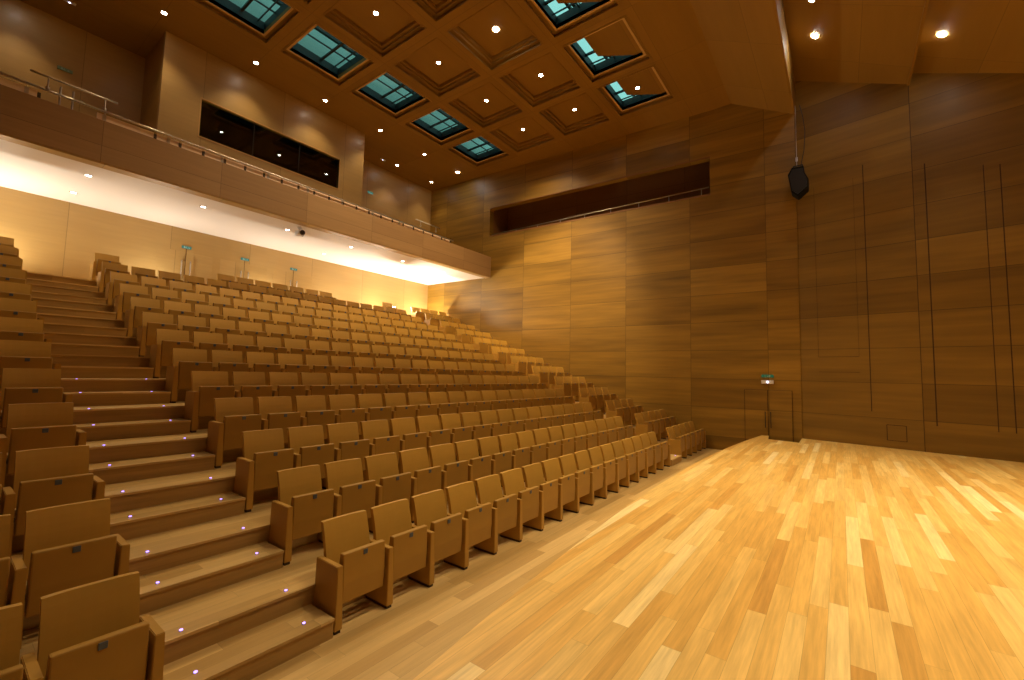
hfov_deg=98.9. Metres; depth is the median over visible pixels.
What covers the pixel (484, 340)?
seat
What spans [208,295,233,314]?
seat
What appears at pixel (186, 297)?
seat
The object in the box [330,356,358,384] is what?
seat
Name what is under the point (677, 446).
seat
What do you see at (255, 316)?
seat
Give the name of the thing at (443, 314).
seat
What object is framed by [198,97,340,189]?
window
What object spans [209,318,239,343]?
seat
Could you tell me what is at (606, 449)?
seat
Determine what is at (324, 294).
seat
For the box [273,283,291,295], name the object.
seat
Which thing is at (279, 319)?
seat
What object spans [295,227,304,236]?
security camera
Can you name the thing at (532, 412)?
seat
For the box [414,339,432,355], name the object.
seat
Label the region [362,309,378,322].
seat
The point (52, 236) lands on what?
wall
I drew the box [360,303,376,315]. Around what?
seat
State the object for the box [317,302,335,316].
seat
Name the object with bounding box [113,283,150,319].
seat
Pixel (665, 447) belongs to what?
seat
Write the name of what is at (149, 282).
seat
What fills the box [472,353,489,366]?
seat
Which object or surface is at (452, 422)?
seat
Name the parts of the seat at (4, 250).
seat, backrest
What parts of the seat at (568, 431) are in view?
backrest, arm panel, seat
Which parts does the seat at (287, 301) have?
backrest, seat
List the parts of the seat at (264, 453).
arm panel, backrest, seat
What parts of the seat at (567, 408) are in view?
backrest, seat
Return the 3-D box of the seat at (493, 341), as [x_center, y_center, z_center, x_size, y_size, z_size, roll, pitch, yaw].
[-0.621,0.415,18.454,0.458,0.885,0.564,-2,-5,37]
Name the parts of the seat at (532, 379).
backrest, seat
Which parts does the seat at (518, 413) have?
backrest, arm panel, seat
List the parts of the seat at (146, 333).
arm panel, backrest, seat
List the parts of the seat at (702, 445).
backrest, arm panel, arm panel, seat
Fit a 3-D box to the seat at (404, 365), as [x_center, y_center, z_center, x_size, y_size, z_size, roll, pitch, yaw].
[-2.670,0.918,10.900,0.458,0.885,0.564,-2,-5,37]
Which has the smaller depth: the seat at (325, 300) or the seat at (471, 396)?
the seat at (471, 396)
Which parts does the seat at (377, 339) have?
backrest, seat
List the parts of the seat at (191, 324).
backrest, seat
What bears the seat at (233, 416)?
on the floor at (306, 550)
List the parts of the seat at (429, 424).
backrest, arm panel, seat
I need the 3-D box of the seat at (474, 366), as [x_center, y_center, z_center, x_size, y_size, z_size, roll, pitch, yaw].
[-0.978,1.127,13.152,0.458,0.885,0.564,-2,-5,37]
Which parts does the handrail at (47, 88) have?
post, post, raised rail, post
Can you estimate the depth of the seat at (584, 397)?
14.51 m
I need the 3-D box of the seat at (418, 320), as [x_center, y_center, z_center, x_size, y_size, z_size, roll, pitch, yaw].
[-3.725,-0.489,17.541,0.458,0.885,0.643,-2,-5,37]
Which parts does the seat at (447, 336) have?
backrest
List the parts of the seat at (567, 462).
backrest, arm panel, seat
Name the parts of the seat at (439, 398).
backrest, arm panel, seat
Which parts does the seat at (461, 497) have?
arm panel, backrest, seat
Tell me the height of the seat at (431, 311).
0.885 m
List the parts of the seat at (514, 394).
backrest, seat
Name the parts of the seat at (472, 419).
backrest, arm panel, seat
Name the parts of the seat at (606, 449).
backrest, arm panel, seat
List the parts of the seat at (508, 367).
backrest, seat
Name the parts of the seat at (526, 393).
backrest, seat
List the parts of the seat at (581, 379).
backrest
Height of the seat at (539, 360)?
0.885 m
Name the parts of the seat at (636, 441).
backrest, arm panel, seat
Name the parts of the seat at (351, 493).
arm panel, backrest, seat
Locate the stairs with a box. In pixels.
[26,272,333,679]
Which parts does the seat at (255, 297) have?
backrest, seat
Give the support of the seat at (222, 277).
on the floor at (306, 550)
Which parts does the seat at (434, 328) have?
backrest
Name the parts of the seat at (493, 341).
backrest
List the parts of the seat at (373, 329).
backrest, seat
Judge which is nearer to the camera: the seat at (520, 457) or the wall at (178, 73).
the seat at (520, 457)
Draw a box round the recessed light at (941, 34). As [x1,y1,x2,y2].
[937,32,945,36]
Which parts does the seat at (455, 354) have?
backrest, seat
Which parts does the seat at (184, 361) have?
arm panel, backrest, seat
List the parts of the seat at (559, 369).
backrest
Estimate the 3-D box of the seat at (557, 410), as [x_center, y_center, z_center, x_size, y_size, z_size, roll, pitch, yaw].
[1.294,2.143,11.351,0.458,0.885,0.564,-2,-5,37]
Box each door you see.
[155,246,212,283]
[219,259,266,283]
[272,269,311,292]
[744,389,793,441]
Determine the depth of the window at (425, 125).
17.55 m
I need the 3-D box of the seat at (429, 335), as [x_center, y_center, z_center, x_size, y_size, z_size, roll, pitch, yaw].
[-2.911,0.132,15.406,0.458,0.885,0.564,-2,-5,37]
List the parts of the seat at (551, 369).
backrest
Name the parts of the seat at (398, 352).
backrest, seat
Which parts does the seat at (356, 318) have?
backrest, seat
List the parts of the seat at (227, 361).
backrest, seat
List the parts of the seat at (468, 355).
backrest, seat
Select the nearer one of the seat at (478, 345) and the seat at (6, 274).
the seat at (6, 274)
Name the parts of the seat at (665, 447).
backrest, arm panel, seat, arm panel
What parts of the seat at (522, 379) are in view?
backrest, seat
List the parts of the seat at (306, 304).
backrest, seat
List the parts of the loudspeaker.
hanging rod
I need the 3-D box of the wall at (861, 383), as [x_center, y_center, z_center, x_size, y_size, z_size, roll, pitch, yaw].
[12.327,-2.726,10.201,0.304,12.300,9.790,5,-6,-42]
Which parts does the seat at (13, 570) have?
seat, backrest, arm panel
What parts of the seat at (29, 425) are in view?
backrest, seat, number plate, arm panel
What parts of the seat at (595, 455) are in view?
backrest, arm panel, seat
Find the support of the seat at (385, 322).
on the floor at (306, 550)
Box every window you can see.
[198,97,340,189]
[204,0,298,36]
[280,23,374,80]
[355,71,427,114]
[410,107,471,141]
[452,135,506,162]
[531,0,613,30]
[566,18,649,76]
[602,65,669,111]
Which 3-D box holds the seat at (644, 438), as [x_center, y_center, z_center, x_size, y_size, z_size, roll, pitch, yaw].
[3.487,2.854,11.055,0.458,0.885,0.564,-2,-5,37]
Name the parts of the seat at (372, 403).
arm panel, backrest, seat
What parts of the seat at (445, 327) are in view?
arm panel, backrest, seat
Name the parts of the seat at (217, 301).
backrest, seat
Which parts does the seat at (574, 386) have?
backrest, seat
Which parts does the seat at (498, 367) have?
backrest, seat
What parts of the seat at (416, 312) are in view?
backrest, seat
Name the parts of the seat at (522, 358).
backrest, seat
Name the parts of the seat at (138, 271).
backrest, seat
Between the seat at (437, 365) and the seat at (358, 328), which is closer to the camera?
the seat at (437, 365)
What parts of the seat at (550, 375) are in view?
backrest, arm panel, seat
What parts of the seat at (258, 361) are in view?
backrest, seat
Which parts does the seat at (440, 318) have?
backrest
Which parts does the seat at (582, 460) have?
backrest, arm panel, seat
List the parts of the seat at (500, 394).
backrest, seat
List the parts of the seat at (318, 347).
backrest, seat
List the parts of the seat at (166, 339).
arm panel, backrest, seat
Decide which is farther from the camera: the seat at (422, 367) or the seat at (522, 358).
the seat at (522, 358)
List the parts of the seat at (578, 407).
backrest, seat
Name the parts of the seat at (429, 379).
backrest, seat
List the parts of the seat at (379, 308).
backrest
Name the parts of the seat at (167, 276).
backrest, seat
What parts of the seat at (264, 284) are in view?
backrest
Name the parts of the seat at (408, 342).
backrest, seat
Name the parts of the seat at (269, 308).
backrest, seat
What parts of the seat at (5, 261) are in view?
backrest, seat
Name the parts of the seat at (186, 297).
backrest, seat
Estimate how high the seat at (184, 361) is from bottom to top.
0.885 m
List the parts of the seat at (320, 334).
backrest, seat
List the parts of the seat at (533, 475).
backrest, arm panel, seat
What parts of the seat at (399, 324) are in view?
backrest, seat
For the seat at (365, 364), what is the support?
on the floor at (306, 550)
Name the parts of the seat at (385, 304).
backrest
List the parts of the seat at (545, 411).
backrest, seat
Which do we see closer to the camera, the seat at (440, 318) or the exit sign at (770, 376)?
the exit sign at (770, 376)
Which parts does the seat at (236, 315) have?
backrest, seat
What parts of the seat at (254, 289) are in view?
backrest, seat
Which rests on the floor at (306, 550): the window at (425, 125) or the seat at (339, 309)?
the seat at (339, 309)
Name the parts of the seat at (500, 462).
arm panel, backrest, seat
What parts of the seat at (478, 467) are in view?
backrest, arm panel, seat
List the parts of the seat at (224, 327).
backrest, seat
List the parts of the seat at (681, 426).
backrest, arm panel, seat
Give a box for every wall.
[0,0,431,314]
[0,77,490,277]
[140,31,364,205]
[427,104,801,449]
[794,73,1023,462]
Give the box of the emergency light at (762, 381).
[761,380,773,383]
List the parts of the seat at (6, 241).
backrest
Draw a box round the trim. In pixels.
[794,130,801,422]
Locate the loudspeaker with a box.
[788,105,808,199]
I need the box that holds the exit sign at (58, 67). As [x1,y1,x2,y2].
[57,65,72,73]
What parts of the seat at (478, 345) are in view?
arm panel, backrest, seat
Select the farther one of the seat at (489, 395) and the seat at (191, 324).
the seat at (489, 395)
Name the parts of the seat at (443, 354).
backrest, seat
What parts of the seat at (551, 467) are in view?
backrest, arm panel, seat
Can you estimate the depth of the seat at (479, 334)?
19.12 m
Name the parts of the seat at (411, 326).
backrest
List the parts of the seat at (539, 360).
backrest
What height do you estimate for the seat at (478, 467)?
0.885 m
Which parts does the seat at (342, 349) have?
backrest, seat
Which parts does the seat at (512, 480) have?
arm panel, backrest, seat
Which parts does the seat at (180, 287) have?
backrest, seat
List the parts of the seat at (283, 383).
arm panel, backrest, seat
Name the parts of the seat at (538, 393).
backrest, seat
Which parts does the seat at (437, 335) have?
backrest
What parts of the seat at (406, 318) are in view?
backrest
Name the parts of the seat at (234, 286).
backrest, seat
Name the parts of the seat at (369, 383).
backrest, seat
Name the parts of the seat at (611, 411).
backrest, arm panel, seat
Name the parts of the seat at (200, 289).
backrest, seat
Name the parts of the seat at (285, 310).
backrest, seat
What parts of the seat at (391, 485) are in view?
arm panel, backrest, seat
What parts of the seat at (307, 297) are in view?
backrest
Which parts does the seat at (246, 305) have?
backrest, seat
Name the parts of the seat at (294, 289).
backrest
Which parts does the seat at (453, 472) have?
backrest, arm panel, seat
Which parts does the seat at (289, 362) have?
backrest, seat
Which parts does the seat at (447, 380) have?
backrest, seat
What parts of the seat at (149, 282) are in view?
backrest, seat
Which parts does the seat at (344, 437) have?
arm panel, backrest, seat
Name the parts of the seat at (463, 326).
backrest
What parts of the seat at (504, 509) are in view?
arm panel, backrest, seat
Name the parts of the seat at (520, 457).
backrest, arm panel, seat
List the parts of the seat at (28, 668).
backrest, seat, arm panel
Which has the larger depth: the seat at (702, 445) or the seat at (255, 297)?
the seat at (702, 445)
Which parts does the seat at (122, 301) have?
arm panel, backrest, seat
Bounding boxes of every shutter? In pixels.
[556,0,602,3]
[585,20,641,55]
[617,68,665,94]
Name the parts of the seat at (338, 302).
backrest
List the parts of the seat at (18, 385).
backrest, seat, arm panel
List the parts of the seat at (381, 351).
backrest, seat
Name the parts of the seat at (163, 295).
backrest, seat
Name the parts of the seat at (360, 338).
backrest, seat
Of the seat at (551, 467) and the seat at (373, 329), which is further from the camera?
the seat at (373, 329)
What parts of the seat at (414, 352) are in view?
backrest, seat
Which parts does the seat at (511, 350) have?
backrest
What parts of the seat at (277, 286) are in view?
backrest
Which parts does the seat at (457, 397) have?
backrest, seat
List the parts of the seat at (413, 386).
arm panel, backrest, seat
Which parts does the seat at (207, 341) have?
backrest, seat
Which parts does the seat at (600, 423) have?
backrest, seat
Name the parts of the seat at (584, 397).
backrest, arm panel, seat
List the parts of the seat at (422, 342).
backrest, seat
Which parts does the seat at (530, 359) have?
backrest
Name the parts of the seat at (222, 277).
backrest, seat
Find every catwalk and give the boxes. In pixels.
[272,0,496,148]
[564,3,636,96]
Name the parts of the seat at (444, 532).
arm panel, backrest, seat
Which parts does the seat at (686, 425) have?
backrest, arm panel, seat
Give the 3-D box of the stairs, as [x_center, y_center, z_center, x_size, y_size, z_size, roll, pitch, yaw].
[-7.232,0.582,7.551,13.347,4.392,1.213,-2,-5,37]
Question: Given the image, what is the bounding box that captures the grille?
[789,168,806,193]
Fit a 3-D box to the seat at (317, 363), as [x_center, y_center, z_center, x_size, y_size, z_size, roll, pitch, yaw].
[-4.024,0.751,9.098,0.458,0.885,0.564,-2,-5,37]
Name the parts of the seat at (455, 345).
backrest, seat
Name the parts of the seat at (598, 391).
backrest, arm panel, seat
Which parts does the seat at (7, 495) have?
backrest, arm panel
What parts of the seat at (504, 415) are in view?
backrest, seat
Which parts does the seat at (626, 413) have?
backrest, arm panel, seat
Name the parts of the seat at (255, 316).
backrest, seat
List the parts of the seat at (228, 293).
backrest, seat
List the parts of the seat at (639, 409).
backrest, arm panel, seat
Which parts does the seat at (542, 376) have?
backrest, arm panel, seat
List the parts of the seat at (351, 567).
arm panel, backrest, seat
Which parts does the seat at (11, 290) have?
seat, backrest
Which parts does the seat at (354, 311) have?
backrest, seat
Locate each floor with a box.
[0,392,39,663]
[95,281,561,607]
[251,448,720,679]
[413,435,1023,679]
[463,347,668,442]
[505,369,681,465]
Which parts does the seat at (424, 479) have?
arm panel, backrest, seat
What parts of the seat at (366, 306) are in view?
backrest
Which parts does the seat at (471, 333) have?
backrest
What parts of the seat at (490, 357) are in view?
backrest, seat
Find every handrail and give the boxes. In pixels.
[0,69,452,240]
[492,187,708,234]
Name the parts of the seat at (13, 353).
backrest, seat, arm panel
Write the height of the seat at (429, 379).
0.885 m
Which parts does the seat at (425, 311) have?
backrest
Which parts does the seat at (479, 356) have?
backrest, seat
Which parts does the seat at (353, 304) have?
backrest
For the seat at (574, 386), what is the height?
0.885 m
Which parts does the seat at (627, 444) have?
backrest, arm panel, seat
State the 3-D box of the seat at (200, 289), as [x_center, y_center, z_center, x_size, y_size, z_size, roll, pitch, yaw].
[-8.148,-1.035,11.653,0.458,0.885,0.564,-2,-5,37]
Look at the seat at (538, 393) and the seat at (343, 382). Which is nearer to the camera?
the seat at (343, 382)
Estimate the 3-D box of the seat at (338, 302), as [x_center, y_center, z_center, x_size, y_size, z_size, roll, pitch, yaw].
[-6.198,-1.045,15.858,0.458,0.885,0.564,-2,-5,37]
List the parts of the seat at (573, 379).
backrest, arm panel, seat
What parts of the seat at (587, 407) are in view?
backrest, seat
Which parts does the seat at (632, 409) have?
backrest, arm panel, seat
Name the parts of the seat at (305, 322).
backrest, seat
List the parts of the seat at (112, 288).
arm panel, backrest, seat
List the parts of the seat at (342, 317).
backrest, seat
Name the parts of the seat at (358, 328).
backrest, seat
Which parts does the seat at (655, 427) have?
backrest, seat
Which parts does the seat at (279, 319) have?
backrest, seat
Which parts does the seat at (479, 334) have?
backrest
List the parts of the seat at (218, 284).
backrest, seat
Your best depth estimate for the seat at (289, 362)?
8.66 m
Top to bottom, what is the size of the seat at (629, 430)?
0.885 m
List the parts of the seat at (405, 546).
arm panel, backrest, seat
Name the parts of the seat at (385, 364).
backrest, seat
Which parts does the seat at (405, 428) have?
arm panel, backrest, seat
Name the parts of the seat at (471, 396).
backrest, seat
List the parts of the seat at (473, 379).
backrest, seat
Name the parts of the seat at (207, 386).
arm panel, backrest, seat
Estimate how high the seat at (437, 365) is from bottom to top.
0.885 m
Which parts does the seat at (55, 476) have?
backrest, seat, number plate, arm panel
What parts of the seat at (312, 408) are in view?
arm panel, backrest, seat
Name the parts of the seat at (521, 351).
backrest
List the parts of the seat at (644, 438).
backrest, arm panel, seat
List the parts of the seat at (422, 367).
backrest, seat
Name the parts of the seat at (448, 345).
backrest, seat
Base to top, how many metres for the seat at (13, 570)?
0.885 m
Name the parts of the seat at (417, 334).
backrest, seat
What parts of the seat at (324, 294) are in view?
backrest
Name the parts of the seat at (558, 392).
backrest, seat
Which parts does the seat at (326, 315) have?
backrest, seat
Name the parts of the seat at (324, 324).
backrest, seat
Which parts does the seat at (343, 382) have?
arm panel, backrest, seat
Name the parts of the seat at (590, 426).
backrest, arm panel, seat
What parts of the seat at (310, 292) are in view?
backrest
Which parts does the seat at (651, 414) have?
backrest, arm panel, seat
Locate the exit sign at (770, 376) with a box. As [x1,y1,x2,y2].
[761,375,773,377]
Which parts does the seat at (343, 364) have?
backrest, seat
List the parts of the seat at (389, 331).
backrest, seat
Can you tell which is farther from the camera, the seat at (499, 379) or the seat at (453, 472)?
the seat at (499, 379)
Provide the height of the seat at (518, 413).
0.885 m
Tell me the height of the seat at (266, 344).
0.885 m
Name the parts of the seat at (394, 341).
backrest, seat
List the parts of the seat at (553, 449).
backrest, arm panel, seat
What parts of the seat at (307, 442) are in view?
arm panel, backrest, seat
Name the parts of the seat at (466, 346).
backrest, seat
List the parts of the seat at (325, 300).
backrest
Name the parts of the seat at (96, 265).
arm panel, backrest, seat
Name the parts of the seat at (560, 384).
backrest, arm panel, seat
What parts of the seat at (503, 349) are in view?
backrest, seat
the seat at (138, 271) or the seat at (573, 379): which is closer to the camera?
the seat at (138, 271)
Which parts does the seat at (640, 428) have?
backrest, arm panel, seat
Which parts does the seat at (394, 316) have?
backrest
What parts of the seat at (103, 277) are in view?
arm panel, backrest, seat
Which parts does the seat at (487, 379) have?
backrest, seat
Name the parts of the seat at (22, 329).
backrest, seat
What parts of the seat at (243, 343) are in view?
backrest, seat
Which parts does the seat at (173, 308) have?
backrest, seat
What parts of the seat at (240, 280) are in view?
backrest, seat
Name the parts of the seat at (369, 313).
backrest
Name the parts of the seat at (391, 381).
backrest, seat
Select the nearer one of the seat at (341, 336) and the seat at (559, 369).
the seat at (341, 336)
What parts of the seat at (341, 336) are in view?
backrest, seat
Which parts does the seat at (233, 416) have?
arm panel, backrest, seat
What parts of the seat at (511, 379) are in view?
backrest, seat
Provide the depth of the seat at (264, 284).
14.72 m
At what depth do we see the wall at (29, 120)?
11.13 m
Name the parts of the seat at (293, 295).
backrest, seat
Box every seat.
[0,236,18,257]
[0,245,22,269]
[0,255,26,281]
[0,267,31,294]
[0,281,37,312]
[0,298,43,326]
[0,317,51,343]
[0,340,60,391]
[0,368,72,427]
[0,434,7,486]
[0,452,15,556]
[0,514,26,648]
[0,602,43,679]
[6,402,86,474]
[13,445,104,535]
[23,498,129,617]
[37,571,164,679]
[89,252,120,280]
[96,261,129,291]
[104,272,139,304]
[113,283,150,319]
[124,297,162,336]
[131,266,157,285]
[135,312,176,356]
[141,276,168,298]
[149,329,193,377]
[152,288,180,312]
[158,271,183,286]
[163,301,194,323]
[165,348,212,402]
[169,280,195,298]
[177,315,209,341]
[181,292,208,311]
[183,275,207,289]
[183,371,234,432]
[193,332,227,361]
[194,304,223,326]
[195,284,219,301]
[206,397,261,467]
[207,278,229,293]
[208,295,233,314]
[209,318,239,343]
[211,350,248,385]
[217,273,237,286]
[219,288,242,304]
[222,307,249,329]
[226,334,258,362]
[229,282,250,296]
[232,372,272,413]
[233,299,257,317]
[234,429,293,512]
[237,277,256,289]
[238,321,266,345]
[241,291,263,307]
[246,352,280,385]
[248,310,273,331]
[249,285,269,299]
[255,280,274,292]
[256,302,279,319]
[256,336,286,363]
[257,396,300,442]
[262,294,283,309]
[264,324,291,346]
[268,288,287,301]
[268,372,305,411]
[268,465,333,565]
[271,313,295,333]
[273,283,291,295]
[276,353,308,384]
[277,304,299,321]
[281,297,302,312]
[283,338,311,364]
[286,291,304,304]
[287,425,333,478]
[288,326,314,348]
[289,286,306,297]
[293,316,316,335]
[295,395,334,438]
[296,307,318,324]
[300,300,319,314]
[300,373,334,409]
[302,294,320,306]
[305,289,321,300]
[305,355,334,384]
[308,340,335,365]
[311,328,335,349]
[313,318,335,337]
[313,510,384,634]
[315,310,335,326]
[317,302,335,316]
[317,458,375,542]
[318,296,335,309]
[319,291,335,302]
[321,422,368,489]
[324,394,364,443]
[329,373,361,407]
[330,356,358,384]
[331,330,354,350]
[331,342,356,365]
[332,312,352,327]
[332,320,353,338]
[333,299,350,311]
[333,305,350,318]
[347,301,363,313]
[348,307,365,320]
[348,314,367,329]
[349,323,369,340]
[350,332,372,352]
[351,344,375,366]
[353,357,379,384]
[355,373,384,406]
[357,394,391,439]
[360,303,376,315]
[360,420,399,480]
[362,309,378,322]
[363,316,381,331]
[364,452,410,532]
[365,324,385,341]
[365,498,426,608]
[368,334,389,353]
[371,345,393,367]
[373,305,388,316]
[374,358,399,383]
[375,311,391,324]
[378,318,395,332]
[378,374,406,406]
[381,326,399,342]
[382,302,396,312]
[383,393,415,435]
[384,336,404,352]
[385,307,399,318]
[388,313,403,324]
[388,346,410,363]
[390,417,426,473]
[391,320,408,334]
[393,359,417,383]
[395,328,413,341]
[396,309,411,320]
[399,337,419,354]
[399,374,426,405]
[399,448,441,522]
[400,315,415,325]
[404,322,420,331]
[405,348,426,367]
[406,392,436,432]
[407,489,461,587]
[409,330,426,344]
[410,307,423,321]
[411,316,427,328]
[411,360,434,383]
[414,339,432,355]
[416,323,431,335]
[416,415,449,467]
[418,374,444,403]
[420,308,432,320]
[420,349,440,368]
[421,331,438,345]
[424,314,438,327]
[427,325,444,337]
[427,340,445,355]
[427,361,449,383]
[428,392,456,429]
[428,443,467,508]
[429,310,441,318]
[433,332,449,346]
[434,315,447,330]
[434,350,453,368]
[436,375,460,402]
[438,311,450,319]
[439,321,453,334]
[439,413,471,452]
[440,341,457,356]
[443,317,455,325]
[443,361,463,383]
[443,481,491,569]
[444,334,462,347]
[447,391,473,422]
[448,351,466,368]
[449,322,462,335]
[452,318,464,326]
[452,342,468,356]
[452,375,475,401]
[454,440,490,486]
[455,329,469,343]
[457,362,477,383]
[458,324,471,333]
[460,352,478,368]
[460,412,490,448]
[463,343,481,358]
[464,391,489,420]
[465,330,478,343]
[467,325,479,331]
[467,375,489,400]
[470,363,489,383]
[472,337,486,353]
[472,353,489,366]
[473,474,516,554]
[474,331,487,342]
[476,436,511,490]
[478,410,507,455]
[480,390,504,423]
[481,375,502,399]
[482,332,496,340]
[482,338,495,358]
[482,363,500,383]
[483,354,501,369]
[490,339,504,351]
[491,346,505,363]
[494,364,511,382]
[494,375,514,395]
[495,390,518,419]
[496,409,522,452]
[498,433,529,486]
[499,340,512,349]
[500,347,514,365]
[500,468,538,541]
[504,364,524,381]
[506,376,525,399]
[508,348,522,358]
[509,390,530,419]
[510,356,525,373]
[512,408,536,448]
[516,431,545,481]
[517,349,531,356]
[518,376,536,397]
[519,356,533,375]
[521,389,542,416]
[522,463,557,530]
[526,407,549,442]
[527,357,541,378]
[528,376,548,389]
[531,366,546,383]
[532,428,560,474]
[533,389,552,412]
[536,357,551,365]
[539,406,561,440]
[540,366,555,388]
[541,458,574,521]
[544,389,562,404]
[547,426,573,468]
[548,366,562,388]
[551,405,572,424]
[554,376,570,395]
[554,389,574,403]
[556,367,571,376]
[558,454,589,512]
[560,424,585,452]
[562,376,577,395]
[562,404,582,422]
[570,377,585,401]
[572,403,592,421]
[573,422,596,449]
[573,450,602,505]
[578,377,593,387]
[578,388,595,408]
[582,402,603,420]
[584,420,606,446]
[586,388,602,410]
[587,446,615,498]
[594,387,609,413]
[594,419,616,443]
[599,443,625,492]
[601,387,617,412]
[604,417,624,440]
[605,400,622,420]
[611,441,635,487]
[613,400,629,426]
[613,416,635,438]
[620,399,635,425]
[621,438,644,482]
[626,399,643,425]
[630,436,653,477]
[634,413,651,435]
[639,434,660,473]
[641,412,658,433]
[647,432,670,469]
[648,411,663,440]
[654,410,669,438]
[659,409,675,436]
[666,427,684,459]
[672,425,689,457]
[678,424,694,455]
[682,422,699,452]
[688,421,705,450]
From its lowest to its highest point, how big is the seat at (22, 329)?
0.885 m
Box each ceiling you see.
[0,139,481,284]
[20,0,1023,190]
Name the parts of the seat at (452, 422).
backrest, arm panel, seat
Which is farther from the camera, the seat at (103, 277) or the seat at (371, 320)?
the seat at (371, 320)
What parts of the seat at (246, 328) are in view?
backrest, seat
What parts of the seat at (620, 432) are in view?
backrest, seat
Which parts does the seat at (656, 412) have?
backrest, arm panel, seat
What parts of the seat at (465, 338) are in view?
arm panel, backrest, seat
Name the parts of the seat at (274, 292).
backrest, seat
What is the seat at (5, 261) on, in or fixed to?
on the floor at (30, 632)
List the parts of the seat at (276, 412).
arm panel, backrest, seat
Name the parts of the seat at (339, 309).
backrest, seat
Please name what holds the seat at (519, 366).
on the floor at (662, 440)
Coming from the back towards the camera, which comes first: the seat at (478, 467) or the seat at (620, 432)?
the seat at (620, 432)
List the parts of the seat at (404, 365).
backrest, seat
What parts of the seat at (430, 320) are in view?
backrest, seat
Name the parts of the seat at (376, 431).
arm panel, backrest, seat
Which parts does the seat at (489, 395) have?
backrest, seat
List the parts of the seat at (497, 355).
backrest, arm panel, seat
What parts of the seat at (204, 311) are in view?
backrest, seat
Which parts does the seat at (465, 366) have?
backrest, seat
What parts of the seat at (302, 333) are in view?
backrest, seat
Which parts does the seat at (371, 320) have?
backrest, seat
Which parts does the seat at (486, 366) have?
backrest, seat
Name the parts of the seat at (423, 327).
backrest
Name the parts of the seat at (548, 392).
backrest, seat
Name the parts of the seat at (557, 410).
backrest, seat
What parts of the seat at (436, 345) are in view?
backrest, seat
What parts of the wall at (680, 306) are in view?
frame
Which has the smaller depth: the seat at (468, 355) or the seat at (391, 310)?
the seat at (468, 355)
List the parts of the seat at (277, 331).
backrest, seat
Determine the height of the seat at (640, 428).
0.885 m
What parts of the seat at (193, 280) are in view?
backrest, seat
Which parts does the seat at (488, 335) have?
backrest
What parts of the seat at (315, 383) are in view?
arm panel, backrest, seat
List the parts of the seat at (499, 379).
backrest, seat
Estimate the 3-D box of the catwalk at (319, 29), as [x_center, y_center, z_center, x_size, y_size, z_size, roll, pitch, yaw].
[-5.336,-10.197,15.088,0.380,1.100,16.160,-2,-5,37]
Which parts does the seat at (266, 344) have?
backrest, seat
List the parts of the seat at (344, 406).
arm panel, backrest, seat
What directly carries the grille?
attached to the loudspeaker
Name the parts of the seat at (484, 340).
backrest, seat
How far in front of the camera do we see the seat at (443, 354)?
13.34 m
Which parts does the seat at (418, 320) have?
backrest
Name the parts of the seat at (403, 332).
backrest, seat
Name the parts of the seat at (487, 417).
arm panel, backrest, seat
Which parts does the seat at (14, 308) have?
backrest, seat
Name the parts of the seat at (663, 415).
backrest, seat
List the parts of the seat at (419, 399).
backrest, arm panel, seat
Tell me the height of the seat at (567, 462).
0.885 m
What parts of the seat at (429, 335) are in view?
backrest, seat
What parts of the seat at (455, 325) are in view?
backrest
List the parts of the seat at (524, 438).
backrest, arm panel, seat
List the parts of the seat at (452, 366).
backrest, seat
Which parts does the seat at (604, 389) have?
backrest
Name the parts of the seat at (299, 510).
arm panel, backrest, seat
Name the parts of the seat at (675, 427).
backrest, arm panel, seat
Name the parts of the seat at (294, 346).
backrest, seat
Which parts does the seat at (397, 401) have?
arm panel, backrest, seat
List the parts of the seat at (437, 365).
backrest, seat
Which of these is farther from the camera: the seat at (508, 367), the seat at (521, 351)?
the seat at (521, 351)
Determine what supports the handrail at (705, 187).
on the wall at (680, 306)
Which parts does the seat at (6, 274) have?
seat, backrest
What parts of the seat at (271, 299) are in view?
backrest, seat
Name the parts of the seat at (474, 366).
backrest, seat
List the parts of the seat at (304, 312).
backrest, seat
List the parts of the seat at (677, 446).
backrest, arm panel, seat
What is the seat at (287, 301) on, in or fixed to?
on the floor at (306, 550)
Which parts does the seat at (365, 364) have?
backrest, seat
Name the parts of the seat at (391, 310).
backrest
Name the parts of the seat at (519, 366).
backrest, arm panel, seat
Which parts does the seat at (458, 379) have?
backrest, seat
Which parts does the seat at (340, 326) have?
backrest, seat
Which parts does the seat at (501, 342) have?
backrest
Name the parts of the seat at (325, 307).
backrest, seat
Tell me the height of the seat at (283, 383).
0.885 m
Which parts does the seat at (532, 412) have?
backrest, arm panel, seat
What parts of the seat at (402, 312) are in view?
backrest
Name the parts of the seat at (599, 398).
backrest, arm panel, seat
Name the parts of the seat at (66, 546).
backrest, seat, number plate, arm panel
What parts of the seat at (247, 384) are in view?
arm panel, backrest, seat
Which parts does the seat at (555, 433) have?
backrest, arm panel, seat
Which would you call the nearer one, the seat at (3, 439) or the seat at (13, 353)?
the seat at (3, 439)
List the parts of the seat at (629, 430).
backrest, seat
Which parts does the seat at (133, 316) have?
arm panel, backrest, seat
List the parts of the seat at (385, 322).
backrest, seat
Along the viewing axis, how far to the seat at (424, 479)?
6.23 m
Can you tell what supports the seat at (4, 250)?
on the floor at (30, 632)
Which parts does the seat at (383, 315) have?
backrest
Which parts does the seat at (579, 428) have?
backrest, arm panel, seat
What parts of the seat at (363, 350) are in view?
backrest, seat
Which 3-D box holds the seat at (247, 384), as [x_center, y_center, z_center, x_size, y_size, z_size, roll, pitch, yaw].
[-4.282,0.964,7.146,0.458,0.885,0.564,-2,-5,37]
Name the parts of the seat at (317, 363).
backrest, seat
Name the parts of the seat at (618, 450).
backrest, arm panel, seat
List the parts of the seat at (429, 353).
backrest, seat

